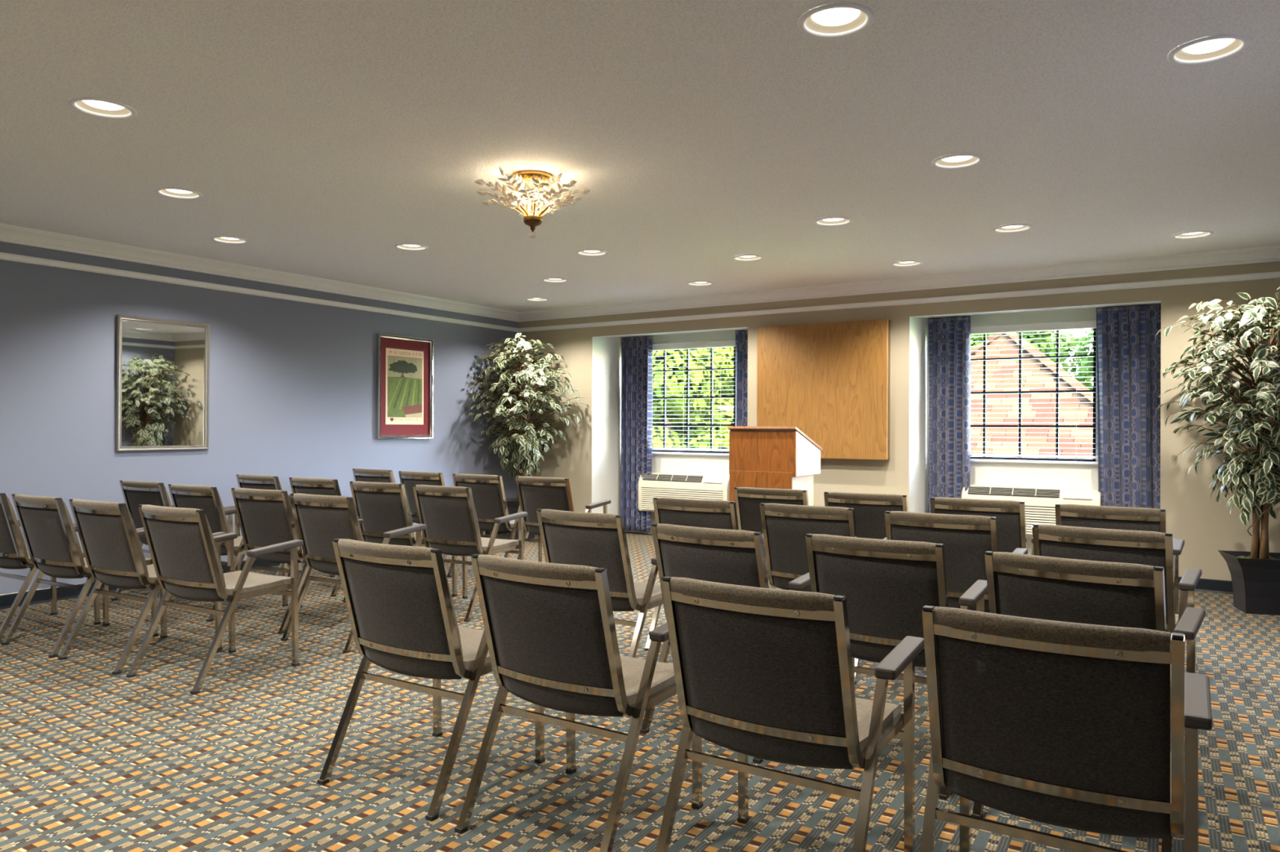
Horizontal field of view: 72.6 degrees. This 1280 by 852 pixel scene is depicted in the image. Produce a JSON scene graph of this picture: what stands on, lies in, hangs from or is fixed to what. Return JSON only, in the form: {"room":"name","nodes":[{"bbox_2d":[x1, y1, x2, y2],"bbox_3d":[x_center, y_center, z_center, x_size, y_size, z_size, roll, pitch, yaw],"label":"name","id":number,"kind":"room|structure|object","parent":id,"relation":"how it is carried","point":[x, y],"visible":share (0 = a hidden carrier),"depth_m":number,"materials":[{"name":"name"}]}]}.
{"room":"conference room","nodes":[
{"label":"conference room","id":0,"kind":"room"},
{"bbox_2d":[0,241,518,594],"bbox_3d":[-3.902,-0.054,5.823,0.001,2.440,9.400,0,0,33],"label":"wall","id":1,"kind":"structure","parent":0,"point":[292,384],"depth_m":6.84,"materials":[{"name":"blue paint"}]},
{"bbox_2d":[115,315,209,451],"bbox_3d":[-3.497,-0.302,6.419,0.026,0.961,0.675,1,0,33],"label":"wall mirror","id":2,"kind":"object","parent":1,"relation":"attached to","point":[162,366],"visible":1,"depth_m":6.40,"materials":[{"name":"silver metal"}]},
{"bbox_2d":[0,530,509,609],"bbox_3d":[-3.899,1.119,5.819,0.018,0.094,9.400,0,0,33],"label":"baseboard","id":3,"kind":"structure","parent":1,"relation":"attached to","point":[41,595],"depth_m":5.84,"materials":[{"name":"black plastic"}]},
{"bbox_2d":[376,333,433,439],"bbox_3d":[-2.249,-0.368,8.372,0.032,0.978,0.683,0,0,33],"label":"framed poster","id":4,"kind":"object","parent":1,"relation":"attached to","point":[404,364],"visible":1,"depth_m":8.36,"materials":[{"name":"red paper"}]},
{"bbox_2d":[385,347,423,424],"bbox_3d":[-2.257,-0.373,8.377,0.002,0.718,0.473,0,0,33],"label":"print","id":5,"kind":"object","parent":4,"relation":"attached to","point":[404,366],"depth_m":8.37},
{"bbox_2d":[0,0,1279,311],"bbox_3d":[-0.949,-1.263,3.937,7.000,0.001,9.400,0,0,33],"label":"ceiling","id":6,"kind":"structure","parent":0,"point":[325,136],"depth_m":3.78,"materials":[{"name":"white paint"}]},
{"bbox_2d":[68,97,137,119],"bbox_3d":[-2.136,-1.278,3.472,0.234,0.037,0.234,0,0,33],"label":"recessed light","id":7,"kind":"object","parent":6,"relation":"in","point":[94,106],"visible":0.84,"depth_m":3.49,"materials":[{"name":"grey plastic"}]},
{"bbox_2d":[154,186,203,199],"bbox_3d":[-2.508,-1.280,4.745,0.234,0.037,0.234,0,0,33],"label":"recessed light","id":8,"kind":"object","parent":6,"relation":"in","point":[170,192],"visible":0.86,"depth_m":4.77,"materials":[{"name":"grey plastic"}]},
{"bbox_2d":[210,235,248,244],"bbox_3d":[-2.794,-1.281,5.938,0.234,0.037,0.234,0,0,33],"label":"recessed light","id":9,"kind":"object","parent":6,"relation":"in","point":[224,239],"visible":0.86,"depth_m":5.97,"materials":[{"name":"grey plastic"}]},
{"bbox_2d":[394,243,428,250],"bbox_3d":[-1.612,-1.276,6.149,0.234,0.037,0.234,0,0,33],"label":"recessed light","id":10,"kind":"object","parent":6,"relation":"in","point":[407,246],"visible":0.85,"depth_m":6.19,"materials":[{"name":"grey plastic"}]},
{"bbox_2d":[475,166,591,239],"bbox_3d":[-0.549,-1.103,4.405,0.586,0.316,0.573,0,0,33],"label":"crystal chandelier","id":11,"kind":"object","parent":6,"relation":"hanging from","point":[535,180],"visible":1,"depth_m":4.33,"materials":[{"name":"gold metal"}]},
{"bbox_2d":[515,207,524,215],"bbox_3d":[-0.601,-1.086,4.419,0.072,0.059,0.012,0,0,15],"label":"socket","id":12,"kind":"object","parent":11,"relation":"attached to","point":[519,211],"depth_m":4.41,"materials":[{"name":"gold metal"}]},
{"bbox_2d":[519,204,528,214],"bbox_3d":[-0.585,-1.086,4.358,0.072,0.059,0.012,0,0,-45],"label":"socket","id":13,"kind":"object","parent":11,"relation":"attached to","point":[524,211],"depth_m":4.36,"materials":[{"name":"gold metal"}]},
{"bbox_2d":[538,204,550,215],"bbox_3d":[-0.480,-1.086,4.386,0.070,0.060,0.031,0,0,33],"label":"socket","id":14,"kind":"object","parent":11,"relation":"attached to","point":[542,212],"depth_m":4.38,"materials":[{"name":"gold metal"}]},
{"bbox_2d":[524,297,548,301],"bbox_3d":[-1.024,-1.274,8.672,0.234,0.037,0.234,0,0,33],"label":"recessed light","id":15,"kind":"object","parent":6,"relation":"in","point":[531,299],"visible":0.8,"depth_m":8.73,"materials":[{"name":"white paint"}]},
{"bbox_2d":[541,277,568,282],"bbox_3d":[-0.733,-1.273,7.527,0.234,0.037,0.234,0,0,33],"label":"recessed light","id":16,"kind":"object","parent":6,"relation":"in","point":[548,279],"visible":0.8,"depth_m":7.57,"materials":[{"name":"grey plastic"}]},
{"bbox_2d":[575,248,608,256],"bbox_3d":[-0.349,-1.272,6.330,0.234,0.037,0.234,0,0,33],"label":"recessed light","id":17,"kind":"object","parent":6,"relation":"in","point":[588,252],"visible":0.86,"depth_m":6.38,"materials":[{"name":"grey plastic"}]},
{"bbox_2d":[0,223,1279,322],"bbox_3d":[-0.949,-1.214,3.937,7.000,0.098,9.400,0,0,33],"label":"trim","id":18,"kind":"structure","parent":6,"relation":"attached to","point":[8,233],"depth_m":7.07,"materials":[{"name":"white paint"}]},
{"bbox_2d":[687,280,713,286],"bbox_3d":[0.532,-1.268,7.676,0.234,0.037,0.234,0,0,33],"label":"recessed light","id":19,"kind":"object","parent":6,"relation":"in","point":[699,283],"visible":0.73,"depth_m":7.73,"materials":[{"name":"grey plastic"}]},
{"bbox_2d":[732,254,764,261],"bbox_3d":[0.805,-1.268,6.500,0.234,0.037,0.234,0,0,33],"label":"recessed light","id":20,"kind":"object","parent":6,"relation":"in","point":[742,257],"visible":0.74,"depth_m":6.55,"materials":[{"name":"grey plastic"}]},
{"bbox_2d":[813,216,853,226],"bbox_3d":[1.182,-1.266,5.338,0.234,0.037,0.234,0,0,33],"label":"recessed light","id":21,"kind":"object","parent":6,"relation":"in","point":[834,220],"visible":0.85,"depth_m":5.37,"materials":[{"name":"grey plastic"}]},
{"bbox_2d":[797,2,875,39],"bbox_3d":[0.607,-1.268,2.705,0.234,0.037,0.234,0,0,33],"label":"recessed light","id":22,"kind":"object","parent":6,"relation":"in","point":[842,20],"visible":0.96,"depth_m":2.72,"materials":[{"name":"grey plastic"}]},
{"bbox_2d":[890,260,922,266],"bbox_3d":[2.051,-1.263,6.705,0.234,0.037,0.234,0,0,33],"label":"recessed light","id":23,"kind":"object","parent":6,"relation":"in","point":[905,263],"visible":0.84,"depth_m":6.76,"materials":[{"name":"grey plastic"}]},
{"bbox_2d":[931,153,983,168],"bbox_3d":[1.500,-1.265,4.123,0.234,0.037,0.234,0,0,33],"label":"recessed light","id":24,"kind":"object","parent":6,"relation":"in","point":[957,161],"visible":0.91,"depth_m":4.15,"materials":[{"name":"grey plastic"}]},
{"bbox_2d":[992,223,1032,233],"bbox_3d":[2.353,-1.262,5.508,0.234,0.037,0.234,0,0,33],"label":"recessed light","id":25,"kind":"object","parent":6,"relation":"in","point":[1015,228],"visible":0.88,"depth_m":5.54,"materials":[{"name":"grey plastic"}]},
{"bbox_2d":[1171,231,1213,239],"bbox_3d":[3.593,-1.257,5.673,0.234,0.037,0.234,0,0,33],"label":"recessed light","id":26,"kind":"object","parent":6,"relation":"in","point":[1193,234],"visible":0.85,"depth_m":5.71,"materials":[{"name":"grey plastic"}]},
{"bbox_2d":[1167,34,1250,65],"bbox_3d":[1.890,-1.264,2.900,0.234,0.037,0.234,0,0,33],"label":"recessed light","id":27,"kind":"object","parent":6,"relation":"in","point":[1211,49],"visible":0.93,"depth_m":2.91,"materials":[{"name":"grey plastic"}]},
{"bbox_2d":[0,531,1279,851],"bbox_3d":[-0.791,1.178,4.199,7.000,0.001,10.020,0,0,33],"label":"floor","id":28,"kind":"structure","parent":0,"point":[93,759],"depth_m":3.08,"materials":[{"name":"carpet"}]},
{"bbox_2d":[0,493,101,641],"bbox_3d":[-3.541,0.765,5.068,0.564,0.806,0.586,0,0,31],"label":"armchair","id":29,"kind":"object","parent":28,"relation":"on","point":[14,554],"visible":0.54,"depth_m":4.83,"materials":[{"name":"brown fabric"}]},
{"bbox_2d":[0,493,158,657],"bbox_3d":[-3.040,0.767,4.777,0.564,0.806,0.586,0,0,31],"label":"armchair","id":30,"kind":"object","parent":28,"relation":"on","point":[49,531],"visible":0.8,"depth_m":4.57,"materials":[{"name":"brown fabric"}]},
{"bbox_2d":[57,498,226,675],"bbox_3d":[-2.542,0.769,4.488,0.564,0.806,0.586,0,0,31],"label":"armchair","id":31,"kind":"object","parent":28,"relation":"on","point":[108,535],"visible":0.83,"depth_m":4.28,"materials":[{"name":"brown fabric"}]},
{"bbox_2d":[111,480,235,607],"bbox_3d":[-3.165,0.766,5.957,0.564,0.806,0.586,0,0,31],"label":"armchair","id":32,"kind":"object","parent":28,"relation":"on","point":[135,493],"visible":0.36,"depth_m":5.75,"materials":[{"name":"brown fabric"}]},
{"bbox_2d":[126,504,303,694],"bbox_3d":[-2.024,0.770,4.192,0.564,0.806,0.586,0,0,30],"label":"armchair","id":33,"kind":"object","parent":28,"relation":"on","point":[181,542],"visible":1,"depth_m":4.03,"materials":[{"name":"brown fabric"}]},
{"bbox_2d":[166,484,288,622],"bbox_3d":[-2.646,0.768,5.600,0.564,0.806,0.586,0,0,31],"label":"armchair","id":34,"kind":"object","parent":28,"relation":"on","point":[206,498],"visible":0.38,"depth_m":5.36,"materials":[{"name":"brown fabric"}]},
{"bbox_2d":[234,474,334,577],"bbox_3d":[-2.727,0.768,6.699,0.564,0.806,0.586,0,0,32],"label":"armchair","id":35,"kind":"object","parent":28,"relation":"on","point":[244,481],"visible":0.3,"depth_m":6.45,"materials":[{"name":"brown fabric"}]},
{"bbox_2d":[227,488,359,634],"bbox_3d":[-2.107,0.770,5.302,0.564,0.806,0.586,0,0,30],"label":"armchair","id":36,"kind":"object","parent":28,"relation":"on","point":[266,517],"visible":0.57,"depth_m":5.09,"materials":[{"name":"brown fabric"}]},
{"bbox_2d":[287,477,342,596],"bbox_3d":[-2.192,0.770,6.369,0.564,0.806,0.586,0,0,29],"label":"armchair","id":37,"kind":"object","parent":28,"relation":"on","point":[321,486],"visible":0.31,"depth_m":6.11,"materials":[{"name":"grey fabric"}]},
{"bbox_2d":[280,493,426,653],"bbox_3d":[-1.593,0.772,4.893,0.564,0.806,0.586,0,0,31],"label":"armchair","id":38,"kind":"object","parent":28,"relation":"on","point":[320,519],"visible":0.73,"depth_m":4.73,"materials":[{"name":"grey fabric"}]},
{"bbox_2d":[352,468,395,483],"bbox_3d":[-2.156,0.770,7.638,0.564,0.806,0.586,0,0,32],"label":"armchair","id":39,"kind":"object","parent":28,"relation":"on","point":[359,474],"visible":0.27,"depth_m":7.38,"materials":[{"name":"grey fabric"}]},
{"bbox_2d":[342,481,457,602],"bbox_3d":[-1.617,0.772,5.948,0.564,0.806,0.586,0,0,29],"label":"armchair","id":40,"kind":"object","parent":28,"relation":"on","point":[383,507],"visible":0.69,"depth_m":5.74,"materials":[{"name":"grey fabric"}]},
{"bbox_2d":[317,538,545,821],"bbox_3d":[-0.687,0.775,2.984,0.564,0.806,0.586,0,0,32],"label":"armchair","id":41,"kind":"object","parent":28,"relation":"on","point":[398,599],"visible":0.89,"depth_m":2.79,"materials":[{"name":"black fabric"}]},
{"bbox_2d":[398,471,484,564],"bbox_3d":[-1.653,0.772,7.262,0.564,0.806,0.586,0,0,32],"label":"armchair","id":42,"kind":"object","parent":28,"relation":"on","point":[409,478],"visible":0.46,"depth_m":7.09,"materials":[{"name":"grey fabric"}]},
{"bbox_2d":[413,484,527,622],"bbox_3d":[-1.109,0.774,5.623,0.564,0.806,0.586,0,0,31],"label":"armchair","id":43,"kind":"object","parent":28,"relation":"on","point":[448,513],"visible":0.94,"depth_m":5.44,"materials":[{"name":"grey fabric"}]},
{"bbox_2d":[446,473,542,577],"bbox_3d":[-1.131,0.774,6.897,0.564,0.806,0.586,0,0,30],"label":"armchair","id":44,"kind":"object","parent":28,"relation":"on","point":[487,491],"visible":0.6,"depth_m":6.68,"materials":[{"name":"grey fabric"}]},
{"bbox_2d":[465,333,589,539],"bbox_3d":[-1.196,0.106,9.021,1.104,2.142,1.079,0,0,33],"label":"potted ficus","id":45,"kind":"object","parent":28,"relation":"on","point":[522,456],"visible":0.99,"depth_m":9.05,"materials":[{"name":"green plant"}]},
{"bbox_2d":[505,497,534,539],"bbox_3d":[-1.246,0.976,9.203,0.400,0.400,0.400,0,0,-12],"label":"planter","id":46,"kind":"object","parent":45,"relation":"attached to","point":[513,504],"depth_m":9.04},
{"bbox_2d":[515,476,611,559],"bbox_3d":[-0.595,0.776,6.577,0.564,0.806,0.586,0,0,31],"label":"armchair","id":47,"kind":"object","parent":28,"relation":"on","point":[535,493],"visible":0.52,"depth_m":6.39,"materials":[{"name":"grey fabric"}]},
{"bbox_2d":[454,554,702,851],"bbox_3d":[-0.160,0.777,2.636,0.564,0.806,0.586,0,0,33],"label":"armchair","id":48,"kind":"object","parent":28,"relation":"on","point":[550,632],"visible":0.93,"depth_m":2.45,"materials":[{"name":"grey fabric"}]},
{"bbox_2d":[536,509,662,657],"bbox_3d":[-0.131,0.777,4.018,0.564,0.806,0.586,0,0,35],"label":"armchair","id":49,"kind":"object","parent":28,"relation":"on","point":[599,540],"visible":0.58,"depth_m":3.79,"materials":[{"name":"grey fabric"}]},
{"bbox_2d":[644,497,776,650],"bbox_3d":[0.399,0.779,4.708,0.564,0.806,0.586,0,0,31],"label":"armchair","id":50,"kind":"object","parent":28,"relation":"on","point":[705,513],"visible":0.24,"depth_m":4.48,"materials":[{"name":"grey fabric"}]},
{"bbox_2d":[640,523,810,764],"bbox_3d":[0.382,0.779,3.442,0.564,0.806,0.586,0,0,36],"label":"armchair","id":51,"kind":"object","parent":28,"relation":"on","point":[731,557],"visible":0.5,"depth_m":3.23,"materials":[{"name":"grey fabric"}]},
{"bbox_2d":[733,487,808,559],"bbox_3d":[0.913,0.781,5.502,0.564,0.806,0.586,0,0,31],"label":"armchair","id":52,"kind":"object","parent":28,"relation":"on","point":[748,500],"visible":0.33,"depth_m":5.34,"materials":[{"name":"brown fabric"}]},
{"bbox_2d":[727,426,822,563],"bbox_3d":[1.101,0.594,7.094,0.584,1.182,0.582,0,0,33],"label":"lectern","id":53,"kind":"object","parent":28,"relation":"on","point":[771,457],"visible":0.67,"depth_m":6.87,"materials":[{"name":"red wood"}]},
{"bbox_2d":[655,576,924,851],"bbox_3d":[0.387,0.779,2.271,0.564,0.806,0.586,0,0,33],"label":"armchair","id":54,"kind":"object","parent":28,"relation":"on","point":[764,673],"visible":1,"depth_m":2.09,"materials":[{"name":"brown fabric"}]},
{"bbox_2d":[760,502,886,684],"bbox_3d":[0.922,0.781,4.375,0.564,0.806,0.586,0,0,33],"label":"armchair","id":55,"kind":"object","parent":28,"relation":"on","point":[785,527],"visible":0.55,"depth_m":4.22,"materials":[{"name":"brown fabric"}]},
{"bbox_2d":[823,491,907,539],"bbox_3d":[1.395,0.783,5.159,0.564,0.806,0.586,0,0,30],"label":"armchair","id":56,"kind":"object","parent":28,"relation":"on","point":[869,508],"visible":0.32,"depth_m":4.93,"materials":[{"name":"brown fabric"}]},
{"bbox_2d":[805,533,987,799],"bbox_3d":[0.917,0.781,3.149,0.564,0.806,0.586,0,0,34],"label":"armchair","id":57,"kind":"object","parent":28,"relation":"on","point":[886,584],"visible":0.68,"depth_m":2.96,"materials":[{"name":"brown fabric"}]},
{"bbox_2d":[884,511,1027,613],"bbox_3d":[1.431,0.783,3.999,0.564,0.806,0.586,0,0,33],"label":"armchair","id":58,"kind":"object","parent":28,"relation":"on","point":[966,540],"visible":0.42,"depth_m":3.77,"materials":[{"name":"brown fabric"}]},
{"bbox_2d":[929,497,1033,555],"bbox_3d":[1.893,0.785,4.771,0.564,0.806,0.586,0,0,33],"label":"armchair","id":59,"kind":"object","parent":28,"relation":"on","point":[1010,515],"visible":0.3,"depth_m":4.51,"materials":[{"name":"brown fabric"}]},
{"bbox_2d":[920,605,1212,851],"bbox_3d":[0.926,0.781,1.926,0.564,0.806,0.586,0,0,32],"label":"armchair","id":60,"kind":"object","parent":28,"relation":"on","point":[1053,722],"visible":1,"depth_m":1.74,"materials":[{"name":"brown fabric"}]},
{"bbox_2d":[971,551,1205,851],"bbox_3d":[1.388,0.783,2.702,0.564,0.806,0.586,0,0,39],"label":"armchair","id":61,"kind":"object","parent":28,"relation":"on","point":[1118,594],"visible":0.52,"depth_m":2.50,"materials":[{"name":"brown fabric"}]},
{"bbox_2d":[1031,524,1201,644],"bbox_3d":[1.869,0.785,3.460,0.564,0.806,0.586,0,0,38],"label":"armchair","id":62,"kind":"object","parent":28,"relation":"on","point":[1153,548],"visible":0.36,"depth_m":3.24,"materials":[{"name":"brown fabric"}]},
{"bbox_2d":[1054,503,1184,651],"bbox_3d":[2.386,0.787,4.380,0.564,0.806,0.586,0,0,35],"label":"armchair","id":63,"kind":"object","parent":28,"relation":"on","point":[1146,519],"visible":0.31,"depth_m":4.17,"materials":[{"name":"brown fabric"}]},
{"bbox_2d":[1155,287,1279,615],"bbox_3d":[3.836,0.129,5.711,0.811,2.132,1.174,0,0,29],"label":"potted ficus","id":64,"kind":"object","parent":28,"relation":"on","point":[1255,473],"visible":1,"depth_m":5.60,"materials":[{"name":"green plant"}]},
{"bbox_2d":[1217,550,1279,615],"bbox_3d":[4.002,1.016,5.632,0.370,0.360,0.370,0,0,18],"label":"planter","id":65,"kind":"object","parent":28,"relation":"on","point":[1255,575],"depth_m":5.54,"materials":[{"name":"black plastic"}]},
{"bbox_2d":[591,327,747,533],"bbox_3d":[0.443,0.095,9.039,1.811,2.176,0.700,0,0,33],"label":"wall","id":66,"kind":"structure","parent":0,"point":[606,350],"depth_m":9.41,"materials":[{"name":"white paint"}]},
{"bbox_2d":[620,335,653,532],"bbox_3d":[-0.045,0.082,9.527,0.399,2.127,0.093,0,0,33],"label":"curtain","id":67,"kind":"object","parent":66,"relation":"hanging from","point":[637,380],"visible":0.96,"depth_m":9.52,"materials":[{"name":"blue fabric"}]},
{"bbox_2d":[638,472,729,511],"bbox_3d":[0.473,0.716,9.222,1.077,0.410,0.193,0,0,33],"label":"wall heater","id":68,"kind":"object","parent":66,"relation":"attached to","point":[658,485],"visible":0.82,"depth_m":9.16,"materials":[{"name":"beige plastic"}]},
{"bbox_2d":[642,473,703,482],"bbox_3d":[0.341,0.550,9.242,0.722,0.064,0.050,0,0,33],"label":"vent","id":69,"kind":"object","parent":68,"relation":"attached to","point":[653,477],"depth_m":9.24,"materials":[{"name":"grey plastic"}]},
{"bbox_2d":[652,340,735,455],"bbox_3d":[0.502,-0.294,9.328,1.256,1.197,0.090,0,0,33],"label":"window","id":70,"kind":"structure","parent":66,"relation":"in","point":[654,451],"depth_m":9.31,"materials":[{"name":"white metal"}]},
{"bbox_2d":[652,340,735,451],"bbox_3d":[0.477,-0.310,9.288,1.226,1.146,0.070,0,0,33],"label":"blind","id":71,"kind":"object","parent":70,"relation":"attached to","point":[722,344],"visible":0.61,"depth_m":9.22,"materials":[{"name":"white plastic"}]},
{"bbox_2d":[735,329,747,426],"bbox_3d":[1.120,0.087,8.779,0.370,2.127,0.094,0,0,33],"label":"curtain","id":72,"kind":"object","parent":66,"relation":"hanging from","point":[741,336],"visible":0.24,"depth_m":8.84,"materials":[{"name":"blue fabric"}]},
{"bbox_2d":[517,261,1279,581],"bbox_3d":[1.579,-0.033,7.897,7.000,2.440,0.001,0,0,33],"label":"wall","id":73,"kind":"structure","parent":0,"point":[1206,527],"depth_m":7.19,"materials":[{"name":"beige paint"}]},
{"bbox_2d":[0,252,1279,332],"bbox_3d":[-0.950,-1.071,3.937,7.000,0.045,9.400,0,0,33],"label":"trim","id":74,"kind":"structure","parent":73,"relation":"attached to","point":[5,256],"depth_m":7.10,"materials":[{"name":"white paint"}]},
{"bbox_2d":[756,319,890,459],"bbox_3d":[1.624,-0.315,7.809,1.215,1.204,0.099,0,0,33],"label":"wall panel","id":75,"kind":"object","parent":73,"relation":"attached to","point":[828,381],"visible":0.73,"depth_m":7.71,"materials":[{"name":"brown wood"}]},
{"bbox_2d":[1178,576,1233,595],"bbox_3d":[1.570,1.140,7.889,7.000,0.094,0.018,0,0,33],"label":"baseboard","id":76,"kind":"structure","parent":73,"relation":"attached to","point":[1207,585],"depth_m":6.25,"materials":[{"name":"black plastic"}]},
{"bbox_2d":[908,300,1160,555],"bbox_3d":[3.260,0.105,7.236,1.841,2.176,0.700,0,0,33],"label":"wall","id":77,"kind":"structure","parent":0,"point":[993,473],"depth_m":7.56,"materials":[{"name":"white paint"}]},
{"bbox_2d":[927,315,970,513],"bbox_3d":[2.745,0.093,7.747,0.360,2.127,0.090,0,0,33],"label":"curtain","id":78,"kind":"object","parent":77,"relation":"hanging from","point":[949,338],"visible":0.8,"depth_m":7.74,"materials":[{"name":"blue fabric"}]},
{"bbox_2d":[961,484,1101,537],"bbox_3d":[3.309,0.726,7.409,1.079,0.410,0.193,0,0,33],"label":"air conditioner","id":79,"kind":"object","parent":77,"relation":"attached to","point":[1040,503],"visible":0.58,"depth_m":7.30,"materials":[{"name":"beige plastic"}]},
{"bbox_2d":[968,486,1060,497],"bbox_3d":[3.177,0.560,7.428,0.724,0.064,0.050,0,0,33],"label":"vent","id":80,"kind":"object","parent":79,"relation":"attached to","point":[973,491],"depth_m":7.43,"materials":[{"name":"grey plastic"}]},
{"bbox_2d":[969,320,1097,464],"bbox_3d":[3.288,-0.283,7.546,1.272,1.197,0.090,0,0,33],"label":"window","id":81,"kind":"structure","parent":77,"relation":"in","point":[975,459],"depth_m":7.47,"materials":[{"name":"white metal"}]},
{"bbox_2d":[970,320,1097,458],"bbox_3d":[3.263,-0.300,7.506,1.242,1.146,0.070,0,0,33],"label":"blind","id":82,"kind":"object","parent":81,"relation":"attached to","point":[1091,324],"visible":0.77,"depth_m":7.46,"materials":[{"name":"white plastic"}]},
{"bbox_2d":[1096,304,1160,509],"bbox_3d":[3.921,0.097,6.997,0.469,2.127,0.087,0,0,33],"label":"curtain","id":83,"kind":"object","parent":77,"relation":"hanging from","point":[1128,348],"visible":0.82,"depth_m":6.99,"materials":[{"name":"blue fabric"}]},
{"label":"outside","id":84,"kind":"structure","parent":0,"visible":0},
{"label":"ground","id":85,"kind":"structure","parent":84,"visible":0},
{"bbox_2d":[652,346,733,451],"bbox_3d":[0.487,0.899,18.135,4.384,7.789,3.835,0,0,-34],"label":"leafy tree","id":86,"kind":"object","parent":85,"relation":"on","point":[697,415],"visible":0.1,"depth_m":16.94,"materials":[{"name":"green plant"}]},
{"bbox_2d":[970,329,1091,388],"bbox_3d":[10.196,-0.038,25.481,5.678,9.731,4.666,0,0,20],"label":"leafy tree","id":87,"kind":"object","parent":85,"relation":"on","point":[1042,345],"visible":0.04,"depth_m":23.76,"materials":[{"name":"green plant"}]},
{"bbox_2d":[970,332,1093,458],"bbox_3d":[6.465,1.544,15.451,8.800,6.522,8.800,0,0,33],"label":"neighbouring house","id":88,"kind":"structure","parent":85,"relation":"on","point":[999,437],"depth_m":13.70,"materials":[{"name":"red brick"}]},
{"bbox_2d":[1072,328,1093,390],"bbox_3d":[14.193,0.051,20.328,5.851,9.584,6.175,0,0,-30],"label":"leafy tree","id":89,"kind":"object","parent":85,"relation":"on","point":[1082,369],"visible":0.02,"depth_m":21.28,"materials":[{"name":"green plant"}]},
{"bbox_2d":[1084,350,1093,386],"bbox_3d":[17.932,-0.591,28.187,6.416,10.895,6.441,0,0,-33],"label":"leafy tree","id":90,"kind":"object","parent":85,"relation":"on","point":[1086,379],"visible":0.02,"depth_m":28.88,"materials":[{"name":"green plant"}]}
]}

